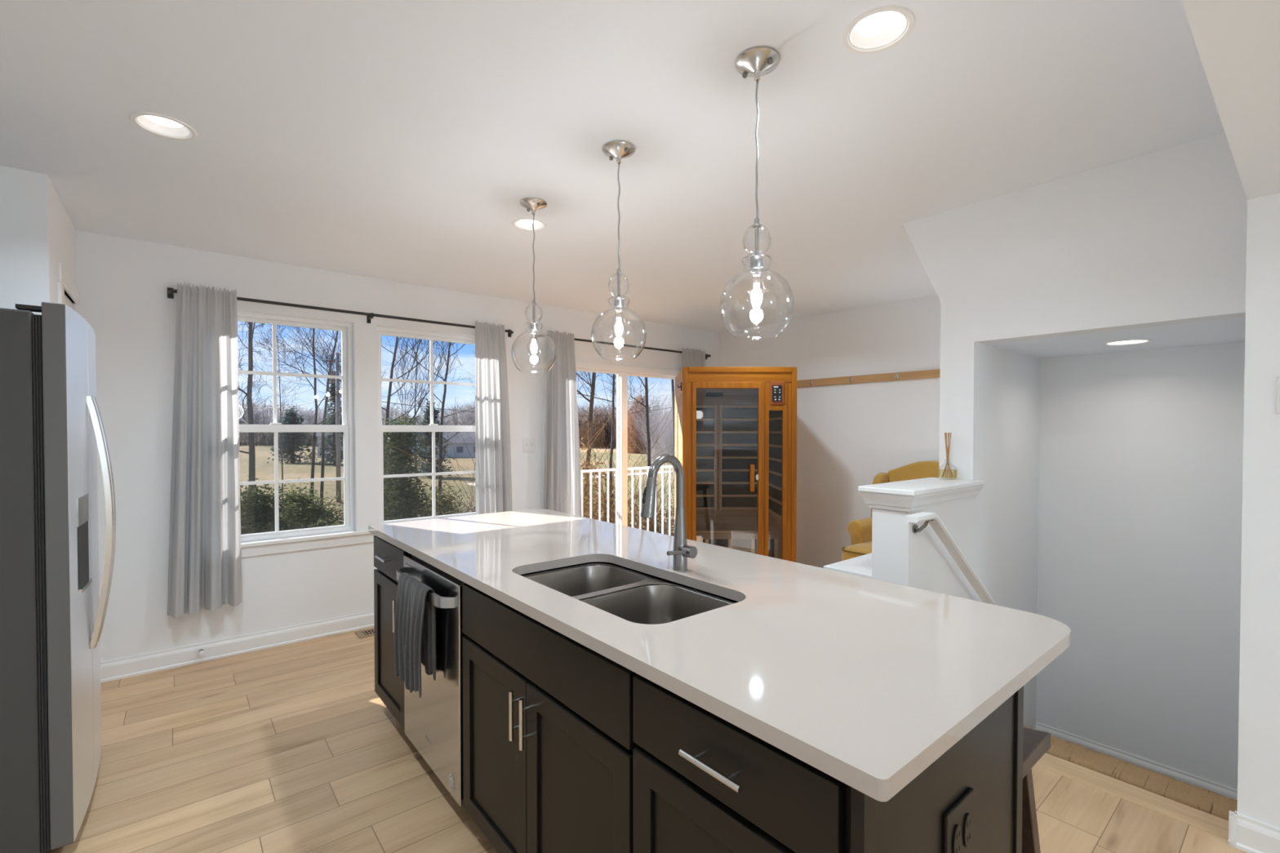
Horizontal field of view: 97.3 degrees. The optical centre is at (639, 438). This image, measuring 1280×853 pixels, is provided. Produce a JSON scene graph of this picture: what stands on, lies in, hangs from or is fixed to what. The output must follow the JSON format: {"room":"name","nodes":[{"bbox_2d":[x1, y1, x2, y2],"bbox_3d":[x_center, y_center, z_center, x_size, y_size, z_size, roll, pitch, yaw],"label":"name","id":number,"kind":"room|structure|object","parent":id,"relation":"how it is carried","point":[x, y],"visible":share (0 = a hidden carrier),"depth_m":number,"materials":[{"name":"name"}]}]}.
{"room":"kitchen","nodes":[
{"label":"kitchen","id":0,"kind":"room"},
{"bbox_2d":[0,164,7,308],"bbox_3d":[-2.867,0.135,2.112,0.699,2.460,0.120,-1,1,-39],"label":"wall","id":1,"kind":"structure","parent":0,"point":[2,215],"depth_m":2.27,"materials":[{"name":"white paint"}]},
{"bbox_2d":[4,165,76,315],"bbox_3d":[-2.781,0.126,2.651,0.120,2.460,0.844,-1,1,-39],"label":"wall","id":2,"kind":"structure","parent":0,"point":[40,233],"depth_m":2.32,"materials":[{"name":"white paint"}]},
{"bbox_2d":[57,262,79,309],"bbox_3d":[-2.828,0.270,2.759,0.082,2.130,0.618,-1,1,-39],"label":"door","id":3,"kind":"structure","parent":2,"relation":"in","point":[65,283],"depth_m":2.67,"materials":[{"name":"white paint"}]},
{"bbox_2d":[75,230,719,662],"bbox_3d":[-1.113,0.095,4.670,5.321,2.460,0.150,-1,1,-39],"label":"wall","id":4,"kind":"structure","parent":0,"point":[122,283],"depth_m":3.52,"materials":[{"name":"white paint"}]},
{"bbox_2d":[198,648,204,656],"bbox_3d":[-2.586,1.260,3.323,0.027,0.026,0.057,-1,1,-39],"label":"door stop","id":5,"kind":"object","parent":4,"relation":"attached to","point":[202,652],"visible":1,"depth_m":3.30,"materials":[{"name":"silver metal"}]},
{"bbox_2d":[100,610,373,683],"bbox_3d":[-1.936,1.263,3.901,2.751,0.108,0.018,-1,1,-39],"label":"baseboard","id":6,"kind":"structure","parent":4,"relation":"attached to","point":[123,668],"depth_m":3.43,"materials":[{"name":"white paint"}]},
{"bbox_2d":[237,311,354,542],"bbox_3d":[-2.372,-0.077,3.668,0.905,1.438,0.089,-1,1,-39],"label":"window","id":7,"kind":"structure","parent":4,"relation":"in","point":[346,329],"depth_m":3.79,"materials":[{"name":"white plastic"}]},
{"bbox_2d":[240,530,371,547],"bbox_3d":[-1.937,0.650,3.925,2.010,0.023,0.090,-1,1,-39],"label":"trim","id":8,"kind":"structure","parent":4,"relation":"attached to","point":[348,533],"depth_m":3.66,"materials":[{"name":"white paint"}]},
{"bbox_2d":[240,533,374,557],"bbox_3d":[-1.921,0.693,3.907,1.970,0.063,0.012,-1,1,-39],"label":"trim","id":9,"kind":"structure","parent":4,"relation":"attached to","point":[367,538],"depth_m":3.68,"materials":[{"name":"white paint"}]},
{"bbox_2d":[167,287,513,337],"bbox_3d":[-1.854,-0.841,3.884,2.153,0.075,0.097,-1,1,-39],"label":"curtain rod","id":10,"kind":"object","parent":4,"relation":"attached to","point":[171,291],"visible":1,"depth_m":3.75,"materials":[{"name":"black"}]},
{"bbox_2d":[167,282,242,618],"bbox_3d":[-2.538,0.056,3.282,0.352,1.904,0.133,-1,1,-39],"label":"curtain","id":11,"kind":"object","parent":10,"relation":"hanging from","point":[205,563],"visible":1,"depth_m":3.28,"materials":[{"name":"fabric"}]},
{"bbox_2d":[475,320,512,514],"bbox_3d":[-1.138,0.037,4.428,0.327,1.905,0.102,-1,1,-39],"label":"curtain","id":12,"kind":"object","parent":10,"relation":"hanging from","point":[493,478],"visible":0.8,"depth_m":4.40,"materials":[{"name":"fabric"}]},
{"bbox_2d":[377,326,475,524],"bbox_3d":[-1.588,-0.087,4.314,0.842,1.438,0.089,-1,1,-39],"label":"window","id":13,"kind":"structure","parent":4,"relation":"in","point":[381,331],"depth_m":4.23,"materials":[{"name":"white plastic"}]},
{"bbox_2d":[523,438,535,452],"bbox_3d":[-0.925,0.054,4.717,0.114,0.116,0.015,-1,1,-39],"label":"light switch","id":14,"kind":"object","parent":4,"relation":"attached to","point":[529,444],"visible":1,"depth_m":4.72,"materials":[{"name":"white"}]},
{"bbox_2d":[542,357,679,526],"bbox_3d":[-0.147,0.303,5.436,1.840,2.000,0.122,-1,1,-39],"label":"door","id":15,"kind":"structure","parent":4,"relation":"in","point":[622,371],"depth_m":5.37,"materials":[{"name":"white plastic"}]},
{"bbox_2d":[533,333,711,359],"bbox_3d":[-0.055,-0.871,5.368,2.088,0.060,0.094,-1,1,-39],"label":"curtain rod","id":16,"kind":"object","parent":4,"relation":"attached to","point":[535,336],"visible":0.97,"depth_m":5.21,"materials":[{"name":"black"}]},
{"bbox_2d":[543,329,582,516],"bbox_3d":[-0.665,0.070,4.807,0.389,1.978,0.129,-1,1,-39],"label":"curtain","id":17,"kind":"object","parent":16,"relation":"hanging from","point":[562,478],"visible":0.84,"depth_m":4.81,"materials":[{"name":"fabric"}]},
{"bbox_2d":[681,346,705,367],"bbox_3d":[0.550,0.053,5.817,0.329,1.980,0.051,-1,1,-39],"label":"curtain","id":18,"kind":"object","parent":16,"relation":"hanging from","point":[691,357],"visible":0.14,"depth_m":5.79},
{"bbox_2d":[0,0,1224,333],"bbox_3d":[2.090,-1.076,0.238,5.990,0.020,11.035,-1,1,-39],"label":"ceiling","id":19,"kind":"structure","parent":0,"point":[396,140],"depth_m":1.97,"materials":[{"name":"white paint"}]},
{"bbox_2d":[128,111,197,140],"bbox_3d":[-1.664,-1.106,1.970,0.182,0.034,0.182,-1,1,-39],"label":"recessed light","id":20,"kind":"object","parent":19,"relation":"in","point":[163,126],"visible":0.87,"depth_m":1.99,"materials":[{"name":"white"}]},
{"bbox_2d":[511,217,547,231],"bbox_3d":[-0.570,-1.121,2.910,0.182,0.034,0.182,-1,1,-39],"label":"recessed light","id":21,"kind":"object","parent":19,"relation":"in","point":[523,224],"visible":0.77,"depth_m":2.95,"materials":[{"name":"white"}]},
{"bbox_2d":[511,197,556,373],"bbox_3d":[-0.498,-0.709,2.642,0.211,0.790,0.211,-1,1,-39],"label":"pendant lamp","id":22,"kind":"object","parent":19,"relation":"hanging from","point":[534,204],"visible":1,"depth_m":2.63,"materials":[{"name":"clear glass"}]},
{"bbox_2d":[529,299,537,333],"bbox_3d":[-0.498,-0.573,2.644,0.037,0.155,0.037,-1,1,-39],"label":"socket","id":23,"kind":"object","parent":22,"relation":"attached to","point":[533,326],"depth_m":2.63,"materials":[{"name":"silver metal"}]},
{"bbox_2d":[591,140,646,358],"bbox_3d":[-0.080,-0.701,2.135,0.211,0.790,0.211,-1,1,-39],"label":"pendant lamp","id":24,"kind":"object","parent":19,"relation":"hanging from","point":[618,149],"visible":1,"depth_m":2.12,"materials":[{"name":"clear glass"}]},
{"bbox_2d":[613,268,623,311],"bbox_3d":[-0.080,-0.565,2.137,0.037,0.155,0.037,-1,1,-39],"label":"socket","id":25,"kind":"object","parent":24,"relation":"attached to","point":[618,300],"depth_m":2.13,"materials":[{"name":"silver metal"}]},
{"bbox_2d":[720,45,794,337],"bbox_3d":[0.338,-0.693,1.628,0.211,0.790,0.211,-1,1,-39],"label":"pendant lamp","id":26,"kind":"object","parent":19,"relation":"hanging from","point":[756,62],"visible":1,"depth_m":1.62,"materials":[{"name":"glass"}]},
{"bbox_2d":[750,217,763,274],"bbox_3d":[0.338,-0.557,1.630,0.037,0.155,0.037,-1,1,-39],"label":"socket","id":27,"kind":"object","parent":26,"relation":"attached to","point":[756,260],"depth_m":1.62,"materials":[{"name":"silver metal"}]},
{"bbox_2d":[745,288,769,294],"bbox_3d":[0.901,-1.143,4.314,0.182,0.034,0.182,-1,1,-39],"label":"recessed light","id":28,"kind":"object","parent":19,"relation":"in","point":[762,291],"visible":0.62,"depth_m":4.35,"materials":[{"name":"white"}]},
{"bbox_2d":[841,4,915,54],"bbox_3d":[0.633,-1.099,1.500,0.182,0.034,0.182,-1,1,-39],"label":"recessed light","id":29,"kind":"object","parent":19,"relation":"in","point":[877,27],"visible":0.99,"depth_m":1.51,"materials":[{"name":"white"}]},
{"bbox_2d":[49,626,1247,852],"bbox_3d":[2.000,1.580,0.271,5.840,0.470,10.835,-1,1,-39],"label":"floor","id":30,"kind":"structure","parent":0,"point":[292,748],"depth_m":2.21,"materials":[{"name":"brown wood"}]},
{"bbox_2d":[0,302,115,852],"bbox_3d":[-2.351,0.461,1.902,0.862,1.775,0.855,-1,1,-39],"label":"refrigerator","id":31,"kind":"object","parent":30,"relation":"on","point":[53,612],"visible":1,"depth_m":1.76,"materials":[{"name":"grey"}]},
{"bbox_2d":[354,627,374,638],"bbox_3d":[-1.772,1.314,3.873,0.315,0.005,0.140,-1,1,-39],"label":"floor vent","id":32,"kind":"object","parent":30,"relation":"in","point":[371,632],"visible":0.31,"depth_m":3.81,"materials":[{"name":"brown"}]},
{"bbox_2d":[373,535,410,730],"bbox_3d":[-0.906,0.893,2.752,0.686,0.884,0.473,-1,1,-39],"label":"base cabinet","id":33,"kind":"object","parent":30,"relation":"on","point":[388,557],"visible":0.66,"depth_m":2.59,"materials":[{"name":"black paint"}]},
{"bbox_2d":[396,554,466,806],"bbox_3d":[-0.573,0.902,2.322,0.680,0.880,0.606,-1,1,-39],"label":"dishwasher","id":34,"kind":"object","parent":30,"relation":"on","point":[433,722],"visible":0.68,"depth_m":2.02,"materials":[{"name":"grey"}]},
{"bbox_2d":[394,572,435,698],"bbox_3d":[-0.843,0.727,2.103,0.081,0.396,0.299,-1,1,-39],"label":"dish towel","id":35,"kind":"object","parent":34,"relation":"hanging from","point":[415,622],"visible":0.99,"depth_m":2.07,"materials":[{"name":"fabric"}]},
{"bbox_2d":[462,561,639,852],"bbox_3d":[-0.073,0.909,1.741,0.686,0.884,0.914,-1,1,-39],"label":"base cabinet","id":36,"kind":"object","parent":30,"relation":"on","point":[548,744],"visible":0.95,"depth_m":1.49,"materials":[{"name":"black paint"}]},
{"bbox_2d":[368,508,1071,801],"bbox_3d":[-0.132,0.446,2.041,0.953,0.030,2.583,-1,1,-39],"label":"countertop","id":37,"kind":"structure","parent":36,"relation":"on","point":[866,682],"depth_m":1.26,"materials":[{"name":"white stone"}]},
{"bbox_2d":[520,561,738,624],"bbox_3d":[-0.064,0.567,1.725,0.460,0.188,0.800,-1,1,-39],"label":"sink","id":38,"kind":"object","parent":37,"relation":"in","point":[631,595],"visible":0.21,"depth_m":1.84,"materials":[{"name":"silver metal"}]},
{"bbox_2d":[640,453,697,571],"bbox_3d":[0.091,0.242,1.807,0.190,0.386,0.086,-1,1,-39],"label":"kitchen faucet","id":39,"kind":"object","parent":37,"relation":"on","point":[682,551],"visible":1,"depth_m":1.84,"materials":[{"name":"silver metal"}]},
{"bbox_2d":[674,366,796,562],"bbox_3d":[0.787,0.355,5.016,0.968,1.888,0.940,0,1,-1],"label":"infrared sauna","id":40,"kind":"object","parent":30,"relation":"on","point":[735,427],"visible":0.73,"depth_m":5.04,"materials":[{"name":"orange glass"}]},
{"bbox_2d":[632,674,851,852],"bbox_3d":[0.378,0.917,1.194,0.686,0.884,0.500,-1,1,-39],"label":"base cabinet","id":41,"kind":"object","parent":30,"relation":"on","point":[703,783],"visible":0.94,"depth_m":1.00,"materials":[{"name":"black paint"}]},
{"bbox_2d":[823,552,871,578],"bbox_3d":[1.290,0.958,2.810,0.955,0.752,0.243,-1,1,-39],"label":"console table","id":42,"kind":"object","parent":30,"relation":"on","point":[861,566],"visible":0.09,"depth_m":2.59,"materials":[{"name":"white paint"}]},
{"bbox_2d":[841,460,939,560],"bbox_3d":[1.997,0.743,4.124,0.841,1.140,0.805,-1,1,-39],"label":"armchair","id":43,"kind":"object","parent":30,"relation":"on","point":[860,531],"visible":0.2,"depth_m":4.28,"materials":[{"name":"yellow fabric"}]},
{"bbox_2d":[841,541,871,560],"bbox_3d":[1.895,0.875,4.087,0.631,0.187,0.652,-1,1,-39],"label":"seat cushion","id":44,"kind":"object","parent":43,"relation":"on","point":[856,548],"depth_m":4.08,"materials":[{"name":"yellow fabric"}]},
{"bbox_2d":[850,686,1022,852],"bbox_3d":[0.557,0.920,1.005,0.654,0.884,0.020,-1,1,-39],"label":"end panel","id":45,"kind":"object","parent":30,"relation":"on","point":[987,760],"visible":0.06,"depth_m":1.02,"materials":[{"name":"black paint"}]},
{"bbox_2d":[942,787,973,852],"bbox_3d":[0.565,0.701,0.996,0.119,0.122,0.012,-1,1,-39],"label":"power outlet","id":46,"kind":"object","parent":45,"relation":"attached to","point":[958,819],"visible":1,"depth_m":0.99,"materials":[{"name":"black paint"}]},
{"bbox_2d":[951,824,961,852],"bbox_3d":[0.550,0.701,0.978,0.032,0.060,0.004,-1,1,-39],"label":"receptacle","id":47,"kind":"object","parent":46,"relation":"attached to","point":[956,828],"depth_m":0.97,"materials":[{"name":"black"}]},
{"bbox_2d":[963,813,972,847],"bbox_3d":[0.586,0.700,1.008,0.032,0.060,0.004,-1,1,-39],"label":"receptacle","id":48,"kind":"object","parent":46,"relation":"attached to","point":[967,817],"depth_m":1.00,"materials":[{"name":"black"}]},
{"bbox_2d":[1021,685,1023,852],"bbox_3d":[0.018,0.902,2.186,0.015,0.884,2.521,-1,1,-39],"label":"panel","id":49,"kind":"object","parent":30,"relation":"on","point":[1023,686],"visible":0.02,"depth_m":1.21,"materials":[{"name":"black paint"}]},
{"bbox_2d":[1022,727,1050,852],"bbox_3d":[0.782,1.042,1.497,0.278,0.626,0.468,-1,1,-39],"label":"bar stool","id":50,"kind":"object","parent":30,"relation":"on","point":[1036,744],"visible":0.09,"depth_m":1.40,"materials":[{"name":"brown wood"}]},
{"bbox_2d":[1035,752,1228,839],"bbox_3d":[1.751,1.350,2.253,0.109,0.046,0.883,-1,1,-39],"label":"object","id":51,"kind":"structure","parent":30,"relation":"on","point":[1201,820],"depth_m":2.10,"materials":[{"name":"brown wood"}]},
{"bbox_2d":[719,294,940,566],"bbox_3d":[1.895,0.228,5.087,0.150,2.740,3.035,-1,1,-39],"label":"wall","id":52,"kind":"structure","parent":0,"point":[848,434],"depth_m":5.02,"materials":[{"name":"white paint"}]},
{"bbox_2d":[795,560,823,568],"bbox_3d":[1.827,1.245,5.053,0.018,0.108,3.024,-1,1,-39],"label":"baseboard","id":53,"kind":"structure","parent":52,"relation":"attached to","point":[796,561],"depth_m":5.32,"materials":[{"name":"white paint"}]},
{"bbox_2d":[796,368,940,386],"bbox_3d":[2.050,-0.516,4.721,0.061,0.065,2.210,-1,1,-39],"label":"rail","id":54,"kind":"object","parent":52,"relation":"attached to","point":[926,374],"visible":0.53,"depth_m":4.82,"materials":[{"name":"brown wood"}]},
{"bbox_2d":[871,499,972,599],"bbox_3d":[1.273,0.808,2.521,0.645,1.060,0.152,-1,1,-39],"label":"wall","id":55,"kind":"structure","parent":0,"point":[901,556],"depth_m":2.36,"materials":[{"name":"white paint"}]},
{"bbox_2d":[857,484,983,511],"bbox_3d":[1.263,0.252,2.505,0.704,0.068,0.236,-1,1,-39],"label":"trim","id":56,"kind":"structure","parent":55,"relation":"on","point":[877,500],"depth_m":2.32,"materials":[{"name":"white paint"}]},
{"bbox_2d":[857,477,984,496],"bbox_3d":[1.264,0.208,2.501,0.717,0.022,0.234,-1,1,-39],"label":"trim","id":57,"kind":"structure","parent":55,"relation":"attached to","point":[913,487],"depth_m":2.38,"materials":[{"name":"white paint"}]},
{"bbox_2d":[937,432,957,479],"bbox_3d":[1.466,0.082,2.684,0.079,0.221,0.080,-1,1,-39],"label":"reed diffuser","id":58,"kind":"object","parent":57,"relation":"on","point":[945,433],"visible":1,"depth_m":2.68,"materials":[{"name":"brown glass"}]},
{"bbox_2d":[904,511,997,605],"bbox_3d":[1.345,0.576,2.414,0.905,0.581,0.103,-1,1,-39],"label":"stair handrail","id":59,"kind":"object","parent":55,"relation":"attached to","point":[934,520],"visible":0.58,"depth_m":2.32,"materials":[{"name":"white paint"}]},
{"bbox_2d":[902,132,1247,613],"bbox_3d":[2.464,0.120,3.043,1.870,2.460,1.225,-1,1,-39],"label":"wall","id":60,"kind":"structure","parent":0,"point":[1157,238],"depth_m":2.46,"materials":[{"name":"white paint"}]},
{"bbox_2d":[986,316,1245,358],"bbox_3d":[2.271,-0.465,2.654,0.850,0.020,0.883,-1,1,-39],"label":"ceiling","id":61,"kind":"structure","parent":0,"point":[1228,330],"depth_m":2.59,"materials":[{"name":"white paint"}]},
{"bbox_2d":[1102,338,1152,345],"bbox_3d":[2.288,-0.459,2.647,0.182,0.016,0.182,-1,1,-39],"label":"recessed light","id":62,"kind":"object","parent":61,"relation":"in","point":[1124,342],"visible":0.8,"depth_m":2.64,"materials":[{"name":"white"}]},
{"bbox_2d":[1022,342,1244,790],"bbox_3d":[2.192,1.341,2.637,1.270,3.991,1.155,-1,1,-39],"label":"wall","id":63,"kind":"structure","parent":0,"point":[1140,482],"depth_m":2.92,"materials":[{"name":"white paint"}]},
{"bbox_2d":[1035,722,1237,799],"bbox_3d":[2.592,1.718,2.953,0.018,0.108,0.883,-1,1,-39],"label":"baseboard","id":64,"kind":"structure","parent":63,"relation":"attached to","point":[1180,775],"depth_m":2.93,"materials":[{"name":"white paint"}]},
{"bbox_2d":[1228,810,1236,848],"bbox_3d":[1.970,1.295,1.873,0.033,0.108,0.018,-1,1,-39],"label":"baseboard","id":65,"kind":"structure","parent":63,"relation":"attached to","point":[1233,823],"depth_m":1.86,"materials":[{"name":"white paint"}]},
{"bbox_2d":[1238,444,1243,471],"bbox_3d":[2.042,0.078,1.911,0.070,0.116,0.016,-1,1,-39],"label":"light switch","id":66,"kind":"object","parent":63,"relation":"attached to","point":[1240,459],"visible":0.36,"depth_m":1.91,"materials":[{"name":"white"}]},
{"bbox_2d":[1181,0,1279,199],"bbox_3d":[1.864,-0.914,0.594,1.750,0.314,1.767,-1,1,-39],"label":"ceiling","id":67,"kind":"structure","parent":0,"point":[1237,42],"depth_m":1.18,"materials":[{"name":"white paint"}]},
{"bbox_2d":[1236,193,1279,828],"bbox_3d":[4.549,1.163,-0.336,1.170,4.440,6.667,-1,1,-39],"label":"wall","id":68,"kind":"structure","parent":0,"point":[1259,716],"depth_m":1.82,"materials":[{"name":"white paint"}]},
{"bbox_2d":[1228,810,1279,852],"bbox_3d":[4.085,1.335,-0.704,0.018,0.108,6.685,-1,1,-39],"label":"baseboard","id":69,"kind":"structure","parent":68,"relation":"attached to","point":[1253,836],"depth_m":1.83,"materials":[{"name":"white paint"}]},
{"bbox_2d":[1276,377,1279,413],"bbox_3d":[2.053,-0.137,1.740,0.015,0.115,0.114,-1,1,-39],"label":"light switch","id":70,"kind":"object","parent":68,"relation":"attached to","point":[1277,378],"visible":1,"depth_m":1.78,"materials":[{"name":"white"}]},
{"label":"outside","id":71,"kind":"structure","parent":0,"visible":0},
{"bbox_3d":[-0.132,1.404,6.001,3.000,0.160,0.625,-1,1,-39],"label":"deck","id":72,"kind":"object","parent":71,"visible":0},
{"bbox_2d":[580,465,673,535],"bbox_3d":[-0.280,0.824,6.171,3.000,0.995,0.044,-1,1,-39],"label":"balcony railing","id":73,"kind":"object","parent":72,"relation":"on","point":[640,468],"visible":0.12,"depth_m":6.33,"materials":[{"name":"white"}]},
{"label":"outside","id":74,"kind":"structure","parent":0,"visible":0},
{"bbox_2d":[239,437,674,536],"bbox_3d":[-62.659,-0.001,288.323,570.000,0.300,515.365,-1,1,-39],"label":"ground","id":75,"kind":"structure","parent":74,"point":[264,471],"depth_m":54.05,"materials":[{"name":"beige plant"}]},
{"bbox_2d":[237,320,298,506],"bbox_3d":[-10.397,-1.575,14.995,3.888,11.448,4.442,0,1,16],"label":"bare tree","id":76,"kind":"object","parent":75,"relation":"on","point":[249,394],"visible":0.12,"depth_m":14.96,"materials":[{"name":"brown plant"}]},
{"bbox_2d":[240,474,324,542],"bbox_3d":[-5.763,2.487,8.732,3.120,3.918,2.972,-1,1,-45],"label":"evergreen tree","id":77,"kind":"object","parent":75,"relation":"on","point":[260,511],"visible":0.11,"depth_m":8.42,"materials":[{"name":"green plant"}]},
{"bbox_2d":[239,326,330,518],"bbox_3d":[-16.671,-0.860,26.213,3.783,9.653,4.445,0,1,-8],"label":"bare tree","id":78,"kind":"object","parent":75,"relation":"on","point":[280,397],"visible":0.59,"depth_m":25.98,"materials":[{"name":"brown plant"}]},
{"bbox_2d":[266,403,318,463],"bbox_3d":[-46.204,-0.684,75.092,5.786,8.054,5.744,-1,1,-39],"label":"evergreen tree","id":79,"kind":"object","parent":75,"relation":"on","point":[291,444],"visible":0.83,"depth_m":74.53,"materials":[{"name":"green plant"}]},
{"bbox_2d":[243,475,343,541],"bbox_3d":[-6.460,2.572,10.524,2.959,3.763,3.088,-1,1,-32],"label":"evergreen tree","id":80,"kind":"object","parent":75,"relation":"on","point":[306,506],"visible":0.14,"depth_m":10.46,"materials":[{"name":"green plant"}]},
{"bbox_2d":[260,326,342,522],"bbox_3d":[-11.642,-1.655,20.698,4.216,11.418,2.952,0,1,10],"label":"bare tree","id":81,"kind":"object","parent":75,"relation":"on","point":[326,400],"visible":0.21,"depth_m":20.96,"materials":[{"name":"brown plant"}]},
{"bbox_2d":[246,323,390,501],"bbox_3d":[-9.723,-1.707,17.248,3.773,11.630,4.151,0,1,-29],"label":"bare tree","id":82,"kind":"object","parent":75,"relation":"on","point":[313,464],"visible":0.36,"depth_m":16.95,"materials":[{"name":"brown plant"}]},
{"bbox_2d":[311,382,343,466],"bbox_3d":[-37.909,-2.097,69.979,5.061,11.038,4.871,-1,1,-39],"label":"evergreen tree","id":83,"kind":"object","parent":75,"relation":"on","point":[331,442],"visible":0.52,"depth_m":69.56,"materials":[{"name":"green plant"}]},
{"bbox_2d":[311,519,343,533],"bbox_3d":[-4.727,2.782,8.689,2.896,3.090,2.596,0,1,21],"label":"evergreen tree","id":84,"kind":"object","parent":75,"relation":"on","point":[318,521],"visible":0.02,"depth_m":8.72,"materials":[{"name":"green plant"}]},
{"bbox_2d":[315,431,343,457],"bbox_3d":[-47.121,0.364,90.017,6.600,5.200,5.600,0,1,0],"label":"house","id":85,"kind":"structure","parent":75,"relation":"on","point":[318,434],"depth_m":87.54,"materials":[{"name":"white"}]},
{"bbox_2d":[244,485,475,528],"bbox_3d":[-6.074,2.523,12.357,8.369,3.409,7.386,0,1,22],"label":"undergrowth","id":86,"kind":"object","parent":75,"relation":"on","point":[418,486],"visible":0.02,"depth_m":12.71,"materials":[{"name":"green leaves"},{"name":"twigs"}]},
{"bbox_2d":[293,326,457,517],"bbox_3d":[-6.329,-1.637,14.094,4.405,11.587,4.850,0,1,-12],"label":"bare tree","id":87,"kind":"object","parent":75,"relation":"on","point":[387,415],"visible":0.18,"depth_m":13.43,"materials":[{"name":"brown plant"}]},
{"bbox_2d":[387,424,429,453],"bbox_3d":[-42.978,0.049,105.014,7.600,5.360,6.600,0,1,-29],"label":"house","id":88,"kind":"structure","parent":75,"relation":"on","point":[417,433],"depth_m":103.20,"materials":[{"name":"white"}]},
{"bbox_2d":[382,404,445,520],"bbox_3d":[-3.868,1.979,9.029,2.332,5.051,2.342,0,1,-25],"label":"evergreen tree","id":89,"kind":"object","parent":75,"relation":"on","point":[397,500],"visible":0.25,"depth_m":8.85,"materials":[{"name":"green plant"}]},
{"bbox_2d":[239,422,601,446],"bbox_3d":[-61.470,-1.960,157.483,95.234,7.827,83.620,-1,1,-39],"label":"brush","id":90,"kind":"object","parent":75,"relation":"on","point":[270,440],"visible":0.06,"depth_m":155.00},
{"bbox_2d":[382,338,467,488],"bbox_3d":[-9.018,-1.517,23.789,4.417,11.044,4.274,0,1,14],"label":"bare tree","id":91,"kind":"object","parent":75,"relation":"on","point":[417,339],"visible":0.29,"depth_m":23.96,"materials":[{"name":"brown plant"}]},
{"bbox_2d":[381,337,475,497],"bbox_3d":[-5.346,-0.597,15.478,3.623,9.468,4.807,-1,1,-36],"label":"bare tree","id":92,"kind":"object","parent":75,"relation":"on","point":[440,462],"visible":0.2,"depth_m":14.97,"materials":[{"name":"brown plant"}]},
{"bbox_2d":[413,399,455,478],"bbox_3d":[-19.250,0.016,51.952,4.013,7.507,4.333,-1,1,-39],"label":"evergreen tree","id":93,"kind":"object","parent":75,"relation":"on","point":[428,455],"visible":0.56,"depth_m":51.59,"materials":[{"name":"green plant"}]},
{"bbox_2d":[392,480,475,516],"bbox_3d":[-3.999,2.557,11.052,2.638,3.699,2.802,0,1,-17],"label":"evergreen tree","id":94,"kind":"object","parent":75,"relation":"on","point":[438,508],"visible":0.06,"depth_m":10.99,"materials":[{"name":"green plant"}]},
{"bbox_2d":[435,431,475,457],"bbox_3d":[-28.473,0.703,92.022,9.600,4.460,6.600,0,1,0],"label":"house","id":95,"kind":"structure","parent":75,"relation":"on","point":[460,450],"depth_m":89.05,"materials":[{"name":"white"}]},
{"bbox_2d":[238,352,671,502],"bbox_3d":[-10.001,-0.827,44.846,41.076,9.000,11.814,-1,1,-29],"label":"utility pole","id":96,"kind":"object","parent":75,"relation":"on","point":[337,400],"visible":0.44,"depth_m":33.92,"materials":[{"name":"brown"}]},
{"bbox_2d":[238,399,672,444],"bbox_3d":[-55.705,-6.945,193.058,176.225,16.617,168.639,-1,1,-39],"label":"woods","id":97,"kind":"object","parent":75,"relation":"on","point":[308,418],"visible":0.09,"depth_m":172.66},
{"bbox_2d":[386,374,675,536],"bbox_3d":[-1.011,1.636,10.026,8.404,5.310,7.765,0,1,24],"label":"undergrowth","id":98,"kind":"object","parent":75,"relation":"on","point":[594,505],"visible":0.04,"depth_m":9.83,"materials":[{"name":"plant"}]},
{"bbox_2d":[464,470,674,485],"bbox_3d":[25.834,3.151,77.203,102.000,0.030,2.200,-1,1,-39],"label":"field","id":99,"kind":"structure","parent":75,"relation":"on","point":[659,472],"depth_m":55.67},
{"bbox_2d":[575,371,599,512],"bbox_3d":[-0.946,-1.456,12.797,5.100,11.268,4.744,1,1,43],"label":"bare tree","id":100,"kind":"object","parent":75,"relation":"on","point":[593,375],"visible":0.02,"depth_m":12.94,"materials":[{"name":"brown plant"}]},
{"bbox_2d":[577,405,616,448],"bbox_3d":[-11.266,-3.574,142.954,24.809,11.455,23.467,-1,1,-39],"label":"woods","id":101,"kind":"object","parent":75,"relation":"on","point":[596,427],"visible":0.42,"depth_m":136.59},
{"bbox_2d":[576,371,667,521],"bbox_3d":[-1.097,-1.319,15.386,5.012,10.915,4.604,0,1,18],"label":"bare tree","id":102,"kind":"object","parent":75,"relation":"on","point":[614,378],"visible":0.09,"depth_m":14.98,"materials":[{"name":"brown plant"}]},
{"bbox_2d":[595,391,666,453],"bbox_3d":[0.544,-3.994,105.033,20.352,13.731,19.616,-1,1,-39],"label":"tree","id":103,"kind":"object","parent":75,"relation":"on","point":[633,448],"visible":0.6,"depth_m":103.93,"materials":[{"name":"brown plant"}]},
{"bbox_2d":[609,376,655,524],"bbox_3d":[-0.228,-0.899,15.637,3.556,10.065,3.968,1,1,39],"label":"bare tree","id":104,"kind":"object","parent":75,"relation":"on","point":[646,388],"visible":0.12,"depth_m":15.95,"materials":[{"name":"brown plant"}]},
{"bbox_2d":[600,377,675,462],"bbox_3d":[4.034,-3.575,77.561,20.374,13.514,20.686,-1,1,-45],"label":"thicket","id":105,"kind":"object","parent":75,"relation":"on","point":[662,439],"visible":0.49,"depth_m":76.39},
{"bbox_2d":[628,376,675,502],"bbox_3d":[0.837,-0.939,17.218,4.326,10.098,2.659,0,1,5],"label":"bare tree","id":106,"kind":"object","parent":75,"relation":"on","point":[672,380],"visible":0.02,"depth_m":16.95,"materials":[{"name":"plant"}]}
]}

